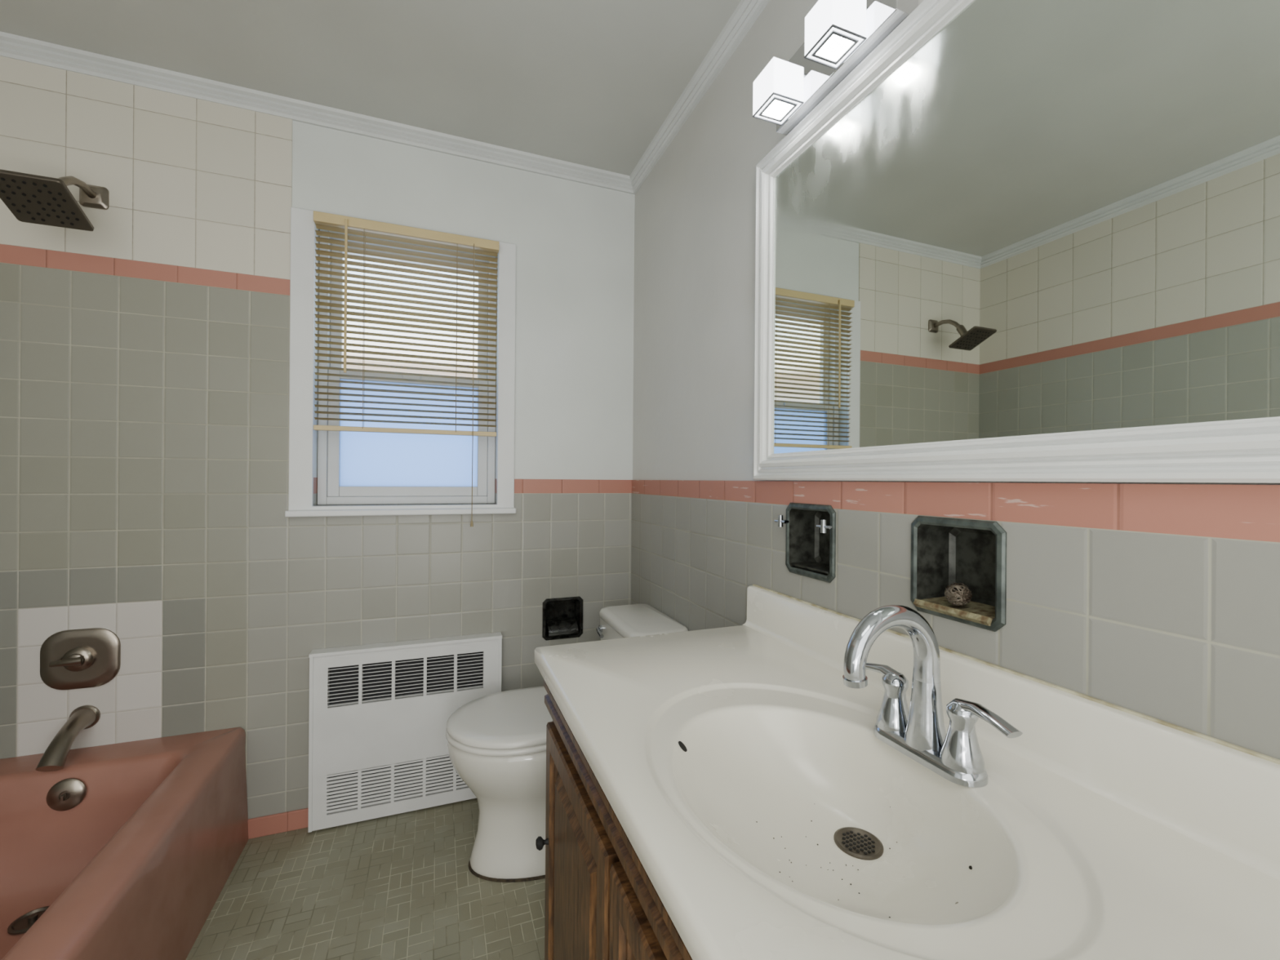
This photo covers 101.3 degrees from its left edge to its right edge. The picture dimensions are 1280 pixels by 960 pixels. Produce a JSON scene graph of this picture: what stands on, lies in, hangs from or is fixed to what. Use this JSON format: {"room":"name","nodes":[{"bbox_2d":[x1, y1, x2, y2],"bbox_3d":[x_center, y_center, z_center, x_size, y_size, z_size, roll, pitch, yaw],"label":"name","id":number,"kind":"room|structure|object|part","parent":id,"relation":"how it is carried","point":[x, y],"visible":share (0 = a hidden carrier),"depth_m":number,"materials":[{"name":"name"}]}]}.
{"room":"bathroom","nodes":[
{"label":"bathroom","id":0,"kind":"room"},
{"bbox_2d":[0,56,635,818],"bbox_3d":[-1.009,-0.040,1.847,2.327,2.375,0.147,0,0,-21],"label":"wall","id":1,"kind":"structure","parent":0,"point":[144,353],"depth_m":1.66,"materials":[{"name":"tile"}]},
{"bbox_2d":[0,168,109,231],"bbox_3d":[-1.554,-0.767,1.404,0.152,0.186,0.285,0,0,-21],"label":"shower","id":2,"kind":"object","parent":1,"relation":"attached to","point":[31,198],"visible":1,"depth_m":1.35,"materials":[{"name":"silver metal"}]},
{"bbox_3d":[-1.573,-0.810,1.463,0.022,0.071,0.152,0,0,-18],"label":"arm","id":3,"kind":"part","parent":2,"relation":"part of","materials":[{"name":"silver metal"}]},
{"bbox_2d":[35,705,100,771],"bbox_3d":[-1.591,0.721,1.456,0.068,0.125,0.172,0,0,-21],"label":"tub spout","id":4,"kind":"object","parent":1,"relation":"attached to","point":[84,717],"visible":1,"depth_m":1.44,"materials":[{"name":"silver metal"}]},
{"bbox_2d":[40,627,120,689],"bbox_3d":[-1.620,0.520,1.509,0.176,0.172,0.049,0,0,-21],"label":"shower valve","id":5,"kind":"object","parent":1,"relation":"attached to","point":[82,658],"visible":1,"depth_m":1.52,"materials":[{"name":"silver metal"}]},
{"bbox_3d":[-1.631,0.517,1.493,0.073,0.026,0.027,0,0,-21],"label":"lever handle","id":6,"kind":"part","parent":5,"relation":"part of","materials":[{"name":"silver metal"}]},
{"bbox_2d":[247,808,308,839],"bbox_3d":[-0.648,1.119,1.908,1.301,0.062,0.008,0,0,-21],"label":"baseboard","id":7,"kind":"structure","parent":1,"relation":"attached to","point":[261,826],"depth_m":1.70,"materials":[{"name":"pink tile"}]},
{"bbox_2d":[0,31,634,194],"bbox_3d":[-0.969,-1.203,1.768,2.047,0.050,0.036,0,0,-21],"label":"trim","id":8,"kind":"structure","parent":1,"relation":"attached to","point":[11,46],"depth_m":1.71,"materials":[{"name":"white paint"}]},
{"bbox_2d":[284,507,515,517],"bbox_3d":[-0.807,0.112,1.835,0.733,0.021,0.034,0,0,-21],"label":"trim","id":9,"kind":"structure","parent":1,"relation":"attached to","point":[288,513],"depth_m":1.81,"materials":[{"name":"white paint"}]},
{"bbox_2d":[288,207,515,510],"bbox_3d":[-0.806,-0.391,1.844,0.721,0.990,0.015,0,0,-21],"label":"trim","id":10,"kind":"structure","parent":1,"relation":"attached to","point":[302,277],"depth_m":1.73,"materials":[{"name":"white paint"}]},
{"bbox_2d":[317,229,497,505],"bbox_3d":[-0.839,-0.392,1.937,0.589,0.958,0.090,0,0,-21],"label":"window","id":11,"kind":"structure","parent":1,"relation":"in","point":[354,468],"depth_m":1.91,"materials":[{"name":"plastic"}]},
{"bbox_2d":[313,210,499,526],"bbox_3d":[-0.791,-0.354,1.810,0.586,1.035,0.057,0,0,-21],"label":"window blind","id":12,"kind":"object","parent":11,"relation":"attached to","point":[322,220],"visible":1,"depth_m":1.81,"materials":[{"name":"plastic"}]},
{"bbox_3d":[-0.797,-0.169,1.823,0.578,0.016,0.024,0,0,-21],"label":"rail","id":13,"kind":"part","parent":12,"relation":"part of","materials":[{"name":"plastic"}]},
{"bbox_3d":[-0.793,-0.506,1.823,0.297,0.670,0.031,0,0,-21],"label":"ladder cord","id":14,"kind":"part","parent":12,"relation":"part of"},
{"bbox_3d":[-0.595,-0.340,1.868,0.011,1.010,0.022,0,0,-21],"label":"pull cord","id":15,"kind":"part","parent":12,"relation":"part of","materials":[{"name":"white fabric"}]},
{"bbox_3d":[-0.835,-0.164,1.922,0.533,0.446,0.028,0,0,-21],"label":"sash","id":16,"kind":"part","parent":11,"relation":"part of","materials":[{"name":"plastic"}]},
{"bbox_3d":[-0.843,-0.600,1.951,0.533,0.486,0.026,0,0,-21],"label":"sash","id":17,"kind":"part","parent":11,"relation":"part of","materials":[{"name":"plastic"}]},
{"bbox_3d":[-0.836,-0.163,1.923,0.465,0.382,0.004,0,0,-21],"label":"frosted pane","id":18,"kind":"part","parent":11,"relation":"part of","materials":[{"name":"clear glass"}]},
{"bbox_2d":[542,596,582,640],"bbox_3d":[-0.309,0.538,2.067,0.160,0.160,0.088,0,0,-21],"label":"toilet paper holder","id":19,"kind":"object","parent":1,"relation":"attached to","point":[562,617],"visible":1,"depth_m":2.06,"materials":[{"name":"black metal"}]},
{"bbox_2d":[185,798,545,959],"bbox_3d":[-0.451,1.202,0.376,2.327,0.100,3.300,0,0,-21],"label":"floor","id":20,"kind":"structure","parent":0,"point":[402,886],"depth_m":1.44,"materials":[{"name":"tile"}]},
{"bbox_2d":[0,727,248,959],"bbox_3d":[-1.321,0.964,0.840,0.740,0.360,1.513,0,0,-21],"label":"bathtub","id":21,"kind":"object","parent":20,"relation":"on","point":[126,851],"visible":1,"depth_m":1.37,"materials":[{"name":"pink ceramic"}]},
{"bbox_3d":[-1.539,0.847,1.400,0.006,0.014,0.012,0,0,-21],"label":"overflow lever","id":22,"kind":"part","parent":21,"relation":"part of","materials":[{"name":"silver metal"}]},
{"bbox_3d":[-1.543,0.847,1.412,0.080,0.080,0.019,0,0,-21],"label":"overflow plate","id":23,"kind":"part","parent":21,"relation":"part of","materials":[{"name":"silver metal"}]},
{"bbox_2d":[308,631,502,832],"bbox_3d":[-0.796,0.853,1.826,0.606,0.576,0.051,0,0,-21],"label":"radiator cover","id":24,"kind":"object","parent":20,"relation":"on","point":[380,713],"visible":0.91,"depth_m":1.79,"materials":[{"name":"white metal"}]},
{"bbox_2d":[326,754,467,813],"bbox_3d":[-0.796,1.030,1.807,0.490,0.125,0.003,0,0,-21],"label":"grille","id":25,"kind":"object","parent":24,"relation":"attached to","point":[393,801],"depth_m":1.79,"materials":[{"name":"white metal"}]},
{"bbox_2d":[327,653,483,706],"bbox_3d":[-0.794,0.683,1.807,0.490,0.120,0.003,0,0,-21],"label":"grille","id":26,"kind":"object","parent":24,"relation":"attached to","point":[474,689],"depth_m":1.80,"materials":[{"name":"white metal"}]},
{"bbox_2d":[445,604,688,882],"bbox_3d":[-0.239,0.805,1.668,0.710,0.696,0.402,0,0,-21],"label":"toilet","id":27,"kind":"object","parent":20,"relation":"on","point":[496,744],"visible":0.48,"depth_m":1.52,"materials":[{"name":"white ceramic"}]},
{"bbox_3d":[-0.348,0.746,1.626,0.477,0.017,0.380,0,0,-21],"label":"seat","id":28,"kind":"part","parent":27,"relation":"part of","materials":[{"name":"plastic"}]},
{"bbox_3d":[-0.293,0.953,1.648,0.587,0.394,0.376,0,0,-21],"label":"bowl","id":29,"kind":"part","parent":27,"relation":"part of","materials":[{"name":"white ceramic"}]},
{"bbox_3d":[-0.346,0.722,1.626,0.475,0.026,0.376,0,0,-21],"label":"lid","id":30,"kind":"part","parent":27,"relation":"part of","materials":[{"name":"plastic"}]},
{"bbox_3d":[-0.139,0.529,1.839,0.022,0.027,0.081,0,0,-12],"label":"flush lever","id":31,"kind":"part","parent":27,"relation":"part of","materials":[{"name":"silver metal"}]},
{"bbox_3d":[0.004,0.631,1.761,0.188,0.277,0.390,0,0,-21],"label":"tank","id":32,"kind":"part","parent":27,"relation":"part of","materials":[{"name":"white ceramic"}]},
{"bbox_3d":[0.003,0.475,1.760,0.196,0.033,0.402,0,0,-21],"label":"tank lid","id":33,"kind":"part","parent":27,"relation":"part of","materials":[{"name":"white ceramic"}]},
{"bbox_2d":[535,680,692,959],"bbox_3d":[0.247,0.775,0.633,0.552,0.764,1.210,0,0,-21],"label":"vanity cabinet","id":34,"kind":"object","parent":20,"relation":"on","point":[602,903],"visible":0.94,"depth_m":0.79,"materials":[{"name":"brown wood"}]},
{"bbox_3d":[-0.195,0.724,1.047,0.024,0.024,0.024,0,0,-21],"label":"knob","id":35,"kind":"part","parent":34,"relation":"part of","materials":[{"name":"black metal"}]},
{"bbox_3d":[-0.112,0.769,0.891,0.020,0.540,0.410,0,0,-21],"label":"door","id":36,"kind":"part","parent":34,"relation":"part of","materials":[{"name":"brown wood"}]},
{"bbox_3d":[0.040,0.770,0.497,0.020,0.540,0.405,0,0,-21],"label":"door","id":37,"kind":"part","parent":34,"relation":"part of","materials":[{"name":"brown wood"}]},
{"bbox_2d":[534,584,1279,959],"bbox_3d":[0.254,0.368,0.632,0.545,0.216,1.245,0,0,-21],"label":"countertop","id":38,"kind":"structure","parent":34,"relation":"on","point":[755,790],"depth_m":0.59,"materials":[{"name":"stone"}]},
{"bbox_2d":[842,604,1022,787],"bbox_3d":[0.374,0.262,0.689,0.188,0.203,0.189,0,0,26],"label":"faucet","id":39,"kind":"object","parent":38,"relation":"on","point":[919,733],"visible":1,"depth_m":0.67,"materials":[{"name":"silver metal"}]},
{"bbox_3d":[0.353,0.309,0.764,0.048,0.081,0.091,0,0,-21],"label":"handle","id":40,"kind":"part","parent":39,"relation":"part of","materials":[{"name":"silver metal"}]},
{"bbox_3d":[0.329,0.255,0.677,0.161,0.189,0.052,0,0,-21],"label":"spout","id":41,"kind":"part","parent":39,"relation":"part of","materials":[{"name":"silver metal"}]},
{"bbox_3d":[0.379,0.355,0.696,0.054,0.017,0.156,0,0,-21],"label":"plate","id":42,"kind":"part","parent":39,"relation":"part of","materials":[{"name":"silver metal"}]},
{"bbox_3d":[0.406,0.310,0.628,0.048,0.081,0.091,0,0,-21],"label":"handle","id":43,"kind":"part","parent":39,"relation":"part of","materials":[{"name":"silver metal"}]},
{"bbox_2d":[0,0,741,175],"bbox_3d":[-0.432,-1.273,0.376,2.327,0.100,3.300,0,0,-21],"label":"ceiling","id":44,"kind":"structure","parent":0,"point":[592,83],"depth_m":1.50,"materials":[{"name":"paint"}]},
{"bbox_2d":[631,0,1279,759],"bbox_3d":[0.601,-0.028,0.703,0.146,2.375,3.160,0,0,-21],"label":"wall","id":45,"kind":"structure","parent":0,"point":[1161,601],"depth_m":0.96,"materials":[{"name":"white tile"}]},
{"bbox_2d":[629,0,769,194],"bbox_3d":[0.505,-1.191,0.738,0.036,0.050,3.020,0,0,-21],"label":"trim","id":46,"kind":"structure","parent":45,"relation":"attached to","point":[746,13],"depth_m":1.57,"materials":[{"name":"white paint"}]},
{"bbox_2d":[774,502,835,582],"bbox_3d":[0.379,0.129,1.124,0.098,0.156,0.176,0,0,-21],"label":"toothbrush holder","id":47,"kind":"object","parent":45,"relation":"attached to","point":[811,528],"visible":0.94,"depth_m":1.18,"materials":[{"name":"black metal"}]},
{"bbox_2d":[791,561,829,573],"bbox_3d":[0.386,0.188,1.127,0.058,0.007,0.120,0,0,-21],"label":"tray","id":48,"kind":"object","parent":47,"relation":"on","point":[798,567],"depth_m":1.14,"materials":[{"name":"metal"}]},
{"bbox_2d":[752,0,918,135],"bbox_3d":[0.346,-0.834,1.010,0.131,0.137,0.330,0,0,-21],"label":"vanity light","id":49,"kind":"object","parent":45,"relation":"attached to","point":[839,34],"visible":0.99,"depth_m":0.95,"materials":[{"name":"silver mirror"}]},
{"bbox_2d":[762,99,793,119],"bbox_3d":[0.285,-0.767,1.087,0.044,0.001,0.044,0,0,-21],"label":"diffuser","id":50,"kind":"object","parent":49,"relation":"attached to","point":[772,108],"depth_m":1.09,"materials":[{"name":"white glass"}]},
{"bbox_3d":[0.286,-0.804,1.087,0.074,0.072,0.074,0,0,-21],"label":"lamp shade","id":51,"kind":"part","parent":49,"relation":"part of","materials":[{"name":"white glass"}]},
{"bbox_2d":[816,34,853,61],"bbox_3d":[0.345,-0.766,0.932,0.044,0.001,0.044,0,0,-21],"label":"diffuser","id":52,"kind":"object","parent":49,"relation":"attached to","point":[832,47],"depth_m":0.93,"materials":[{"name":"white glass"}]},
{"bbox_3d":[0.346,-0.803,0.932,0.074,0.072,0.074,0,0,-21],"label":"lamp shade","id":53,"kind":"part","parent":49,"relation":"part of","materials":[{"name":"white glass"}]},
{"bbox_2d":[910,515,1006,631],"bbox_3d":[0.507,0.137,0.813,0.084,0.156,0.156,0,0,-21],"label":"soap dish","id":54,"kind":"object","parent":45,"relation":"attached to","point":[945,551],"visible":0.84,"depth_m":0.84,"materials":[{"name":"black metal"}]},
{"bbox_2d":[913,596,995,626],"bbox_3d":[0.501,0.200,0.811,0.072,0.014,0.122,0,0,-21],"label":"tray","id":55,"kind":"object","parent":54,"relation":"on","point":[980,611],"depth_m":0.81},
{"bbox_2d":[944,582,972,606],"bbox_3d":[0.487,0.175,0.804,0.037,0.035,0.037,0,0,-21],"label":"ball","id":56,"kind":"object","parent":54,"relation":"in","point":[963,593],"visible":1,"depth_m":0.79,"materials":[{"name":"brown stone"}]},
{"bbox_2d":[742,585,1279,880],"bbox_3d":[0.493,0.312,0.724,0.034,0.094,1.243,0,0,-21],"label":"backsplash","id":57,"kind":"structure","parent":45,"relation":"attached to","point":[1225,799],"depth_m":0.61,"materials":[{"name":"stone"}]},
{"bbox_2d":[753,0,1279,483],"bbox_3d":[0.501,-0.385,0.729,0.025,0.773,1.202,0,0,-21],"label":"wall mirror","id":58,"kind":"object","parent":45,"relation":"attached to","point":[1018,240],"visible":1,"depth_m":0.69,"materials":[{"name":"silver glass"}]}
]}

